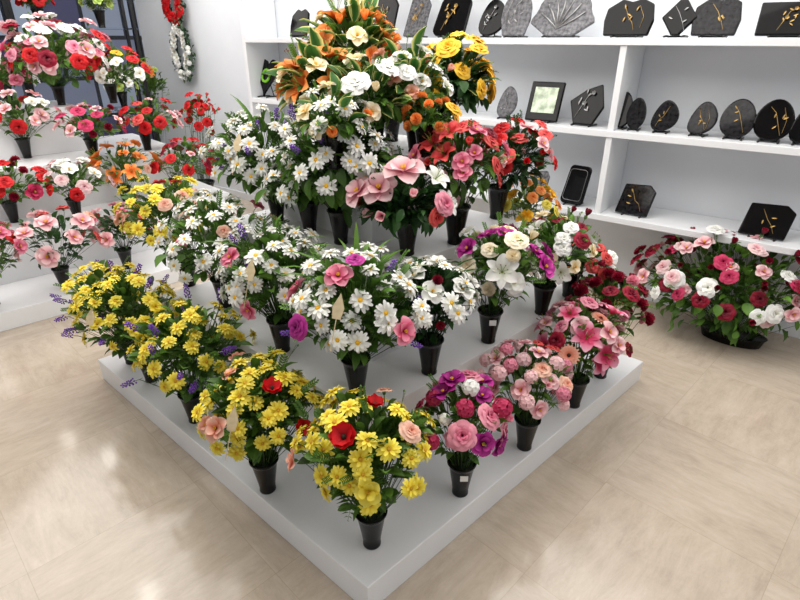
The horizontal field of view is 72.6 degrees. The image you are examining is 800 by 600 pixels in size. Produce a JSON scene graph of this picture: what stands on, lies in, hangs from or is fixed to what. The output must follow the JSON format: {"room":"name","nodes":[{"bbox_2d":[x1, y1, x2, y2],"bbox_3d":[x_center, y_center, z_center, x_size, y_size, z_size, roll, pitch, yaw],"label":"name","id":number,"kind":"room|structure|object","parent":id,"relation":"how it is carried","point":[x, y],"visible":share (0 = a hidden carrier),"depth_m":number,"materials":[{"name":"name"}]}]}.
{"room":"flower shop","nodes":[
{"label":"flower shop","id":0,"kind":"room"},
{"bbox_2d":[133,0,159,134],"bbox_3d":[-6.871,-3.397,5.213,0.200,5.100,12.002,18,31,33],"label":"wall","id":1,"kind":"structure","parent":0,"point":[133,0],"depth_m":8.65,"materials":[{"name":"white paint"}]},
{"bbox_2d":[0,198,799,599],"bbox_3d":[-1.500,-0.203,4.341,13.000,0.100,12.000,0,26,0],"label":"floor","id":2,"kind":"structure","parent":0,"point":[686,486],"depth_m":2.17,"materials":[{"name":"stone"}]},
{"bbox_2d":[16,0,157,140],"bbox_3d":[-3.137,-1.990,5.172,1.344,2.400,0.360,-19,31,-34],"label":"display rack","id":3,"kind":"object","parent":2,"relation":"on","point":[117,108],"visible":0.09,"depth_m":5.33,"materials":[{"name":"black metal"}]},
{"bbox_2d":[10,0,54,20],"bbox_3d":[-3.217,-2.612,4.800,0.344,0.380,0.328,6,26,13],"label":"bouquet","id":4,"kind":"object","parent":3,"relation":"on","point":[38,3],"visible":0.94,"depth_m":4.78,"materials":[{"name":"red plant"}]},
{"bbox_2d":[16,27,137,29],"bbox_3d":[-3.137,-2.464,4.944,1.344,0.012,0.360,-19,31,-34],"label":"shelf","id":5,"kind":"object","parent":3,"relation":"attached to","point":[125,28],"depth_m":5.16,"materials":[{"name":"clear glass"}]},
{"bbox_2d":[78,0,115,27],"bbox_3d":[-2.824,-2.743,5.087,0.328,0.368,0.330,-15,30,-29],"label":"bouquet","id":6,"kind":"object","parent":3,"relation":"on","point":[92,5],"visible":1,"depth_m":5.08,"materials":[{"name":"green plant"}]},
{"bbox_2d":[86,105,141,113],"bbox_3d":[-3.137,-1.815,5.256,1.344,0.012,0.360,-19,31,-34],"label":"shelf","id":7,"kind":"object","parent":3,"relation":"attached to","point":[116,109],"depth_m":5.45,"materials":[{"name":"clear glass"}]},
{"bbox_2d":[103,73,139,107],"bbox_3d":[-2.774,-2.114,5.436,0.351,0.371,0.362,-14,29,-26],"label":"bouquet","id":8,"kind":"object","parent":3,"relation":"on","point":[121,93],"visible":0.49,"depth_m":5.40,"materials":[{"name":"white plant"}]},
{"bbox_2d":[0,100,233,331],"bbox_3d":[-2.932,-0.760,4.058,3.398,1.150,2.099,-22,34,-38],"label":"display stand","id":9,"kind":"object","parent":2,"relation":"on","point":[25,289],"visible":0.26,"depth_m":4.11,"materials":[{"name":"white laminate"}]},
{"bbox_2d":[0,221,27,303],"bbox_3d":[-2.454,-0.211,3.353,0.431,0.532,0.391,0,26,0],"label":"bouquet","id":10,"kind":"object","parent":9,"relation":"on","point":[6,233],"visible":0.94,"depth_m":3.28,"materials":[{"name":"pink plant"}]},
{"bbox_2d":[0,57,40,99],"bbox_3d":[-3.319,-1.859,4.565,0.529,0.391,0.500,0,26,0],"label":"bouquet","id":11,"kind":"object","parent":9,"relation":"on","point":[19,79],"visible":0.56,"depth_m":4.51,"materials":[{"name":"pink plant"}]},
{"bbox_2d":[0,155,52,222],"bbox_3d":[-2.728,-0.779,3.853,0.560,0.458,0.524,0,26,0],"label":"bouquet","id":12,"kind":"object","parent":9,"relation":"on","point":[35,191],"visible":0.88,"depth_m":3.81,"materials":[{"name":"red plant"}]},
{"bbox_2d":[0,89,65,158],"bbox_3d":[-2.868,-1.343,4.157,0.541,0.510,0.547,0,26,0],"label":"bouquet","id":13,"kind":"object","parent":9,"relation":"on","point":[18,126],"visible":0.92,"depth_m":4.08,"materials":[{"name":"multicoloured plant"}]},
{"bbox_2d":[0,205,103,289],"bbox_3d":[-2.239,-0.317,3.562,0.568,0.543,0.570,-15,29,-28],"label":"bouquet","id":14,"kind":"object","parent":9,"relation":"on","point":[45,255],"visible":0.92,"depth_m":3.46,"materials":[{"name":"pink plant"}]},
{"bbox_2d":[0,11,120,104],"bbox_3d":[-2.705,-1.903,4.324,0.866,0.674,0.898,0,26,0],"label":"bouquet","id":15,"kind":"object","parent":9,"relation":"on","point":[37,53],"visible":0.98,"depth_m":4.17,"materials":[{"name":"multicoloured plant"}]},
{"bbox_2d":[36,157,114,213],"bbox_3d":[-2.323,-0.814,3.941,0.482,0.448,0.496,-17,30,-31],"label":"bouquet","id":16,"kind":"object","parent":9,"relation":"on","point":[81,186],"visible":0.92,"depth_m":3.83,"materials":[{"name":"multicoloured plant"}]},
{"bbox_2d":[52,99,126,154],"bbox_3d":[-2.358,-1.304,4.175,0.497,0.429,0.531,3,26,6],"label":"bouquet","id":17,"kind":"object","parent":9,"relation":"on","point":[76,123],"visible":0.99,"depth_m":4.09,"materials":[{"name":"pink plant"}]},
{"bbox_2d":[83,41,154,102],"bbox_3d":[-2.325,-1.895,4.533,0.536,0.480,0.528,0,26,0],"label":"bouquet","id":18,"kind":"object","parent":9,"relation":"on","point":[116,66],"visible":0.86,"depth_m":4.47,"materials":[{"name":"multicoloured plant"}]},
{"bbox_2d":[81,202,158,268],"bbox_3d":[-1.969,-0.450,3.893,0.492,0.490,0.530,0,26,0],"label":"bouquet","id":19,"kind":"object","parent":9,"relation":"on","point":[105,221],"visible":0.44,"depth_m":3.85,"materials":[{"name":"pink plant"}]},
{"bbox_2d":[85,138,162,201],"bbox_3d":[-2.167,-0.997,4.246,0.556,0.514,0.510,4,26,8],"label":"bouquet","id":20,"kind":"object","parent":9,"relation":"on","point":[126,167],"visible":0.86,"depth_m":4.16,"materials":[{"name":"orange plant"}]},
{"bbox_2d":[119,96,183,150],"bbox_3d":[-2.038,-1.461,4.485,0.486,0.443,0.474,17,30,31],"label":"bouquet","id":21,"kind":"object","parent":9,"relation":"on","point":[144,129],"visible":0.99,"depth_m":4.41,"materials":[{"name":"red plant"}]},
{"bbox_2d":[149,136,219,192],"bbox_3d":[-1.735,-1.099,4.479,0.559,0.491,0.568,0,26,0],"label":"bouquet","id":22,"kind":"object","parent":9,"relation":"on","point":[170,159],"visible":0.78,"depth_m":4.38,"materials":[{"name":"red plant"}]},
{"bbox_2d":[136,67,175,141],"bbox_3d":[-2.682,-1.873,6.112,0.374,1.375,0.420,17,31,31],"label":"bouquet","id":23,"kind":"object","parent":2,"relation":"on","point":[152,82],"visible":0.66,"depth_m":5.89,"materials":[{"name":"green plant"}]},
{"bbox_2d":[178,92,219,185],"bbox_3d":[-1.920,-1.391,5.310,0.380,1.201,0.359,0,26,0],"label":"bouquet","id":24,"kind":"object","parent":2,"relation":"on","point":[198,103],"visible":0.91,"depth_m":5.12,"materials":[{"name":"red plant"}]},
{"bbox_2d":[98,132,642,599],"bbox_3d":[-0.159,-0.115,2.660,2.162,1.200,1.892,21,33,37],"label":"display stand","id":25,"kind":"object","parent":2,"relation":"on","point":[415,530],"visible":0.32,"depth_m":2.19,"materials":[{"name":"white laminate"}]},
{"bbox_2d":[50,256,151,364],"bbox_3d":[-1.438,0.075,2.720,0.408,0.566,0.426,0,26,0],"label":"bouquet","id":26,"kind":"object","parent":25,"relation":"on","point":[88,279],"visible":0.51,"depth_m":2.61,"materials":[{"name":"yellow plant"}]},
{"bbox_2d":[52,260,191,382],"bbox_3d":[-1.272,0.124,2.582,0.554,0.597,0.518,-3,26,-6],"label":"bouquet","id":27,"kind":"object","parent":25,"relation":"on","point":[125,286],"visible":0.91,"depth_m":2.45,"materials":[{"name":"yellow plant"}]},
{"bbox_2d":[112,170,211,286],"bbox_3d":[-1.153,-0.339,2.710,0.493,0.601,0.469,-4,26,-8],"label":"bouquet","id":28,"kind":"object","parent":25,"relation":"on","point":[157,205],"visible":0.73,"depth_m":2.59,"materials":[{"name":"yellow plant"}]},
{"bbox_2d":[120,284,256,423],"bbox_3d":[-0.870,0.259,2.294,0.529,0.603,0.565,7,27,14],"label":"bouquet","id":29,"kind":"object","parent":25,"relation":"on","point":[184,346],"visible":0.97,"depth_m":2.18,"materials":[{"name":"yellow plant"}]},
{"bbox_2d":[154,188,289,308],"bbox_3d":[-0.862,-0.224,2.507,0.538,0.569,0.560,10,27,20],"label":"bouquet","id":30,"kind":"object","parent":25,"relation":"on","point":[214,214],"visible":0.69,"depth_m":2.40,"materials":[{"name":"white plant"}]},
{"bbox_2d":[198,94,298,220],"bbox_3d":[-0.651,-0.640,2.515,0.524,0.572,0.511,-5,26,-10],"label":"bouquet","id":31,"kind":"object","parent":25,"relation":"on","point":[252,142],"visible":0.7,"depth_m":2.41,"materials":[{"name":"white plant"}]},
{"bbox_2d":[191,344,325,494],"bbox_3d":[-0.474,0.440,1.911,0.436,0.611,0.453,4,26,9],"label":"bouquet","id":32,"kind":"object","parent":25,"relation":"on","point":[256,394],"visible":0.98,"depth_m":1.79,"materials":[{"name":"yellow plant"}]},
{"bbox_2d":[200,211,337,352],"bbox_3d":[-0.482,-0.045,2.114,0.515,0.588,0.523,6,26,11],"label":"bouquet","id":33,"kind":"object","parent":25,"relation":"on","point":[262,263],"visible":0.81,"depth_m":2.02,"materials":[{"name":"white plant"}]},
{"bbox_2d":[255,142,327,233],"bbox_3d":[-0.429,-0.486,2.392,0.388,0.402,0.418,20,32,35],"label":"bouquet","id":34,"kind":"object","parent":25,"relation":"on","point":[308,209],"visible":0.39,"depth_m":2.31,"materials":[{"name":"white plant"}]},
{"bbox_2d":[263,27,364,114],"bbox_3d":[-0.333,-0.869,2.281,0.461,0.487,0.445,0,26,0],"label":"bouquet","id":35,"kind":"object","parent":25,"relation":"on","point":[294,75],"visible":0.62,"depth_m":2.15,"materials":[{"name":"orange plant"}]},
{"bbox_2d":[290,71,380,169],"bbox_3d":[-0.246,-0.656,2.011,0.322,0.339,0.322,10,27,20],"label":"bouquet","id":36,"kind":"object","parent":25,"relation":"on","point":[324,126],"visible":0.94,"depth_m":1.95,"materials":[{"name":"beige plant"}]},
{"bbox_2d":[276,98,403,244],"bbox_3d":[-0.239,-0.544,2.230,0.527,0.642,0.531,0,26,0],"label":"bouquet","id":37,"kind":"object","parent":25,"relation":"on","point":[329,187],"visible":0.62,"depth_m":2.08,"materials":[{"name":"white plant"}]},
{"bbox_2d":[294,0,402,141],"bbox_3d":[-0.224,-1.069,2.511,0.502,0.648,0.478,-5,26,-11],"label":"bouquet","id":38,"kind":"object","parent":25,"relation":"on","point":[356,20],"visible":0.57,"depth_m":2.35,"materials":[{"name":"orange plant"}]},
{"bbox_2d":[279,223,434,396],"bbox_3d":[-0.148,0.042,1.861,0.512,0.650,0.490,-3,26,-5],"label":"bouquet","id":39,"kind":"object","parent":25,"relation":"on","point":[363,302],"visible":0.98,"depth_m":1.72,"materials":[{"name":"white plant"}]},
{"bbox_2d":[286,385,435,549],"bbox_3d":[-0.121,0.524,1.688,0.444,0.652,0.430,4,26,8],"label":"bouquet","id":40,"kind":"object","parent":25,"relation":"on","point":[358,459],"visible":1,"depth_m":1.55,"materials":[{"name":"yellow plant"}]},
{"bbox_2d":[318,50,416,155],"bbox_3d":[-0.142,-0.772,2.172,0.421,0.408,0.385,-7,27,-14],"label":"bouquet","id":41,"kind":"object","parent":25,"relation":"on","point":[370,78],"visible":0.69,"depth_m":2.07,"materials":[{"name":"white plant"}]},
{"bbox_2d":[345,145,460,255],"bbox_3d":[0.019,-0.371,2.136,0.457,0.416,0.460,0,26,0],"label":"bouquet","id":42,"kind":"object","parent":25,"relation":"on","point":[401,201],"visible":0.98,"depth_m":2.02,"materials":[{"name":"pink plant"}]},
{"bbox_2d":[364,26,454,151],"bbox_3d":[0.029,-0.862,2.261,0.390,0.491,0.439,0,26,0],"label":"bouquet","id":43,"kind":"object","parent":25,"relation":"on","point":[414,82],"visible":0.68,"depth_m":2.15,"materials":[{"name":"white plant"}]},
{"bbox_2d":[378,255,481,375],"bbox_3d":[0.100,0.052,1.989,0.394,0.522,0.389,11,28,22],"label":"bouquet","id":44,"kind":"object","parent":25,"relation":"on","point":[446,286],"visible":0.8,"depth_m":1.89,"materials":[{"name":"white plant"}]},
{"bbox_2d":[401,91,461,158],"bbox_3d":[0.123,-0.693,2.169,0.240,0.268,0.261,0,26,0],"label":"bouquet","id":45,"kind":"object","parent":25,"relation":"on","point":[420,125],"visible":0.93,"depth_m":2.12,"materials":[{"name":"orange plant"}]},
{"bbox_2d":[417,31,500,120],"bbox_3d":[0.223,-0.937,2.435,0.425,0.477,0.424,0,26,0],"label":"bouquet","id":46,"kind":"object","parent":25,"relation":"on","point":[471,92],"visible":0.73,"depth_m":2.33,"materials":[{"name":"yellow plant"}]},
{"bbox_2d":[413,369,513,497],"bbox_3d":[0.188,0.490,1.907,0.347,0.524,0.363,-9,27,-18],"label":"bouquet","id":47,"kind":"object","parent":25,"relation":"on","point":[462,435],"visible":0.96,"depth_m":1.82,"materials":[{"name":"pink plant"}]},
{"bbox_2d":[408,113,519,244],"bbox_3d":[0.225,-0.486,2.228,0.430,0.545,0.394,-20,32,-35],"label":"bouquet","id":48,"kind":"object","parent":25,"relation":"on","point":[447,148],"visible":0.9,"depth_m":2.13,"materials":[{"name":"pink plant"}]},
{"bbox_2d":[451,212,558,343],"bbox_3d":[0.409,-0.061,2.214,0.434,0.529,0.430,6,26,12],"label":"bouquet","id":49,"kind":"object","parent":25,"relation":"on","point":[504,270],"visible":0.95,"depth_m":2.09,"materials":[{"name":"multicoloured plant"}]},
{"bbox_2d":[473,110,557,219],"bbox_3d":[0.542,-0.630,2.585,0.406,0.494,0.420,19,31,34],"label":"bouquet","id":50,"kind":"object","parent":25,"relation":"on","point":[504,131],"visible":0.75,"depth_m":2.52,"materials":[{"name":"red plant"}]},
{"bbox_2d":[476,338,576,451],"bbox_3d":[0.501,0.391,2.147,0.375,0.493,0.376,-12,28,-23],"label":"bouquet","id":51,"kind":"object","parent":25,"relation":"on","point":[532,409],"visible":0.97,"depth_m":2.05,"materials":[{"name":"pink plant"}]},
{"bbox_2d":[503,175,561,276],"bbox_3d":[0.639,-0.373,2.817,0.333,0.569,0.378,-3,26,-6],"label":"bouquet","id":52,"kind":"object","parent":25,"relation":"on","point":[532,194],"visible":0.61,"depth_m":2.68,"materials":[{"name":"orange plant"}]},
{"bbox_2d":[510,206,604,315],"bbox_3d":[0.677,-0.191,2.470,0.412,0.541,0.440,-16,30,-29],"label":"bouquet","id":53,"kind":"object","parent":25,"relation":"on","point":[565,233],"visible":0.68,"depth_m":2.35,"materials":[{"name":"white plant"}]},
{"bbox_2d":[534,293,632,408],"bbox_3d":[0.779,0.237,2.415,0.436,0.537,0.442,0,26,0],"label":"bouquet","id":54,"kind":"object","parent":25,"relation":"on","point":[606,340],"visible":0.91,"depth_m":2.27,"materials":[{"name":"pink plant"}]},
{"bbox_2d":[562,239,617,296],"bbox_3d":[0.912,-0.173,2.683,0.298,0.325,0.307,9,27,18],"label":"bouquet","id":55,"kind":"object","parent":25,"relation":"on","point":[610,257],"visible":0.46,"depth_m":2.57,"materials":[{"name":"white plant"}]},
{"bbox_2d":[562,260,654,378],"bbox_3d":[0.979,0.101,2.626,0.399,0.601,0.441,1,26,3],"label":"bouquet","id":56,"kind":"object","parent":25,"relation":"on","point":[607,290],"visible":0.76,"depth_m":2.48,"materials":[{"name":"red plant"}]},
{"bbox_2d":[238,0,799,254],"bbox_3d":[1.401,-1.041,3.315,6.711,2.300,0.375,18,31,33],"label":"shelving unit","id":57,"kind":"object","parent":2,"relation":"on","point":[260,41],"visible":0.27,"depth_m":3.31,"materials":[{"name":"white paint"}]},
{"bbox_2d":[257,59,277,97],"bbox_3d":[-1.219,-2.023,4.979,0.220,0.318,0.156,16,30,30],"label":"memorial plaque","id":58,"kind":"object","parent":57,"relation":"on","point":[266,81],"visible":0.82,"depth_m":4.97,"materials":[{"name":"black stone"}]},
{"bbox_2d":[290,9,309,37],"bbox_3d":[-0.822,-2.280,4.494,0.198,0.211,0.115,16,30,30],"label":"memorial plaque","id":59,"kind":"object","parent":57,"relation":"on","point":[295,23],"visible":0.75,"depth_m":4.49,"materials":[{"name":"black stone"}]},
{"bbox_2d":[374,0,398,32],"bbox_3d":[-0.097,-2.072,3.998,0.220,0.267,0.133,21,33,37],"label":"memorial plaque","id":60,"kind":"object","parent":57,"relation":"on","point":[392,6],"visible":0.35,"depth_m":3.95,"materials":[{"name":"black stone"}]},
{"bbox_2d":[403,0,431,37],"bbox_3d":[0.124,-1.997,3.851,0.184,0.258,0.134,17,31,31],"label":"memorial plaque","id":61,"kind":"object","parent":57,"relation":"on","point":[419,12],"visible":0.87,"depth_m":3.84,"materials":[{"name":"grey stone"}]},
{"bbox_2d":[433,0,472,37],"bbox_3d":[0.355,-1.911,3.692,0.272,0.243,0.126,18,31,33],"label":"memorial plaque","id":62,"kind":"object","parent":57,"relation":"on","point":[453,15],"visible":0.83,"depth_m":3.68,"materials":[{"name":"black stone"}]},
{"bbox_2d":[478,0,504,37],"bbox_3d":[0.606,-1.818,3.521,0.187,0.223,0.117,17,30,31],"label":"memorial plaque","id":63,"kind":"object","parent":57,"relation":"on","point":[490,21],"visible":1,"depth_m":3.51,"materials":[{"name":"black stone"}]},
{"bbox_2d":[497,86,517,119],"bbox_3d":[0.725,-1.323,3.654,0.139,0.205,0.110,19,32,34],"label":"memorial plaque","id":64,"kind":"object","parent":57,"relation":"on","point":[507,104],"visible":0.96,"depth_m":3.64,"materials":[{"name":"grey stone"}]},
{"bbox_2d":[501,0,532,37],"bbox_3d":[0.741,-1.798,3.428,0.202,0.268,0.133,19,31,34],"label":"memorial plaque","id":65,"kind":"object","parent":57,"relation":"on","point":[516,16],"visible":1,"depth_m":3.41,"materials":[{"name":"grey stone"}]},
{"bbox_2d":[534,171,549,200],"bbox_3d":[0.949,-0.785,3.722,0.122,0.187,0.106,17,31,32],"label":"memorial plaque","id":66,"kind":"object","parent":57,"relation":"on","point":[546,176],"visible":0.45,"depth_m":3.69,"materials":[{"name":"grey stone"}]},
{"bbox_2d":[525,81,565,122],"bbox_3d":[0.934,-1.275,3.513,0.220,0.241,0.126,17,30,31],"label":"framed picture","id":67,"kind":"object","parent":57,"relation":"on","point":[545,100],"visible":0.95,"depth_m":3.50,"materials":[{"name":"black stone"}]},
{"bbox_2d":[531,0,594,37],"bbox_3d":[0.981,-1.718,3.270,0.388,0.260,0.141,16,30,29],"label":"memorial plaque","id":68,"kind":"object","parent":57,"relation":"on","point":[554,18],"visible":1,"depth_m":3.26,"materials":[{"name":"grey stone"}]},
{"bbox_2d":[560,165,591,206],"bbox_3d":[1.158,-0.752,3.577,0.166,0.253,0.128,22,33,38],"label":"memorial plaque","id":69,"kind":"object","parent":57,"relation":"on","point":[576,185],"visible":1,"depth_m":3.56,"materials":[{"name":"black stone"}]},
{"bbox_2d":[570,85,603,126],"bbox_3d":[1.153,-1.202,3.365,0.220,0.239,0.127,21,32,36],"label":"memorial plaque","id":70,"kind":"object","parent":57,"relation":"on","point":[586,107],"visible":1,"depth_m":3.35,"materials":[{"name":"black stone"}]},
{"bbox_2d":[618,92,632,129],"bbox_3d":[1.324,-1.129,3.247,0.120,0.208,0.113,15,30,29],"label":"memorial plaque","id":71,"kind":"object","parent":57,"relation":"on","point":[628,100],"visible":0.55,"depth_m":3.23,"materials":[{"name":"black stone"}]},
{"bbox_2d":[603,0,654,37],"bbox_3d":[1.288,-1.578,3.057,0.282,0.193,0.106,22,33,38],"label":"memorial plaque","id":72,"kind":"object","parent":57,"relation":"on","point":[625,19],"visible":1,"depth_m":3.04,"materials":[{"name":"black stone"}]},
{"bbox_2d":[615,183,656,217],"bbox_3d":[1.460,-0.618,3.375,0.210,0.188,0.107,19,32,35],"label":"memorial plaque","id":73,"kind":"object","parent":57,"relation":"on","point":[635,199],"visible":1,"depth_m":3.37,"materials":[{"name":"stone"}]},
{"bbox_2d":[626,98,646,131],"bbox_3d":[1.390,-1.092,3.201,0.106,0.182,0.101,15,29,28],"label":"memorial plaque","id":74,"kind":"object","parent":57,"relation":"on","point":[636,114],"visible":1,"depth_m":3.19,"materials":[{"name":"stone"}]},
{"bbox_2d":[650,100,678,133],"bbox_3d":[1.518,-1.048,3.114,0.142,0.177,0.099,17,31,31],"label":"memorial plaque","id":75,"kind":"object","parent":57,"relation":"on","point":[666,116],"visible":1,"depth_m":3.10,"materials":[{"name":"stone"}]},
{"bbox_2d":[662,0,696,37],"bbox_3d":[1.495,-1.505,2.916,0.178,0.184,0.103,21,33,37],"label":"memorial plaque","id":76,"kind":"object","parent":57,"relation":"on","point":[681,16],"visible":1,"depth_m":2.91,"materials":[{"name":"black stone"}]},
{"bbox_2d":[687,101,717,137],"bbox_3d":[1.675,-0.998,3.007,0.143,0.181,0.101,22,33,37],"label":"memorial plaque","id":77,"kind":"object","parent":57,"relation":"on","point":[704,118],"visible":1,"depth_m":2.99,"materials":[{"name":"stone"}]},
{"bbox_2d":[691,0,741,37],"bbox_3d":[1.640,-1.460,2.817,0.228,0.188,0.105,18,31,33],"label":"memorial plaque","id":78,"kind":"object","parent":57,"relation":"on","point":[715,18],"visible":1,"depth_m":2.81,"materials":[{"name":"stone"}]},
{"bbox_2d":[719,99,756,140],"bbox_3d":[1.809,-0.967,2.917,0.167,0.204,0.111,17,31,32],"label":"memorial plaque","id":79,"kind":"object","parent":57,"relation":"on","point":[737,120],"visible":1,"depth_m":2.91,"materials":[{"name":"stone"}]},
{"bbox_2d":[738,202,796,241],"bbox_3d":[2.017,-0.432,2.996,0.241,0.181,0.105,19,32,34],"label":"memorial plaque","id":80,"kind":"object","parent":57,"relation":"on","point":[778,219],"visible":0.98,"depth_m":2.98,"materials":[{"name":"black stone"}]},
{"bbox_2d":[753,99,794,143],"bbox_3d":[1.941,-0.928,2.826,0.177,0.213,0.112,17,31,32],"label":"memorial plaque","id":81,"kind":"object","parent":57,"relation":"on","point":[774,121],"visible":1,"depth_m":2.81,"materials":[{"name":"black stone"}]},
{"bbox_2d":[754,1,799,37],"bbox_3d":[1.887,-1.362,2.649,0.254,0.157,0.094,15,30,29],"label":"memorial plaque","id":82,"kind":"object","parent":57,"relation":"on","point":[776,19],"visible":1,"depth_m":2.66,"materials":[{"name":"black stone"}]},
{"bbox_2d":[789,114,799,145],"bbox_3d":[2.064,-0.884,2.742,0.156,0.206,0.110,18,31,33],"label":"memorial plaque","id":83,"kind":"object","parent":57,"relation":"on","point":[794,134],"visible":1,"depth_m":2.77,"materials":[{"name":"black stone"}]},
{"bbox_2d":[630,225,799,349],"bbox_3d":[1.855,-0.085,3.143,1.047,0.727,0.616,19,32,35],"label":"arrangement","id":84,"kind":"object","parent":2,"relation":"on","point":[721,270],"visible":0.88,"depth_m":3.07,"materials":[{"name":"pink plant"}]},
{"bbox_2d":[135,0,799,323],"bbox_3d":[0.968,-1.531,3.815,9.802,2.750,0.150,18,31,33],"label":"wall","id":85,"kind":"structure","parent":0,"point":[706,181],"depth_m":3.54,"materials":[{"name":"paint"}]},
{"bbox_2d":[161,0,185,25],"bbox_3d":[-2.351,-3.059,5.639,0.385,0.466,0.114,18,31,33],"label":"flower wreath","id":86,"kind":"object","parent":85,"relation":"attached to","point":[176,17],"visible":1,"depth_m":5.65,"materials":[{"name":"red plant"}]},
{"bbox_2d":[168,23,195,82],"bbox_3d":[-2.330,-2.643,5.822,0.405,0.623,0.114,18,31,33],"label":"flower wreath","id":87,"kind":"object","parent":85,"relation":"attached to","point":[176,31],"visible":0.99,"depth_m":5.79,"materials":[{"name":"grey plant"}]},
{"bbox_2d":[213,185,799,338],"bbox_3d":[0.918,-0.299,4.335,9.802,0.080,0.015,18,31,33],"label":"baseboard","id":88,"kind":"structure","parent":85,"relation":"attached to","point":[792,332],"depth_m":3.72,"materials":[{"name":"white paint"}]},
{"bbox_3d":[-4.962,-0.581,4.723,4.130,0.250,5.397,0,26,0],"label":"wall","id":89,"kind":"structure","parent":0,"visible":0},
{"bbox_2d":[0,0,31,102],"bbox_3d":[-4.219,-2.242,5.005,0.080,2.500,1.300,18,31,33],"label":"window","id":90,"kind":"structure","parent":89,"relation":"in","point":[4,13],"depth_m":5.36,"materials":[{"name":"black metal"}]},
{"bbox_2d":[6,0,157,139],"bbox_3d":[-3.435,-2.692,5.940,0.080,2.500,1.300,18,31,33],"label":"window","id":91,"kind":"structure","parent":89,"relation":"in","point":[67,11],"depth_m":6.02,"materials":[{"name":"black metal"}]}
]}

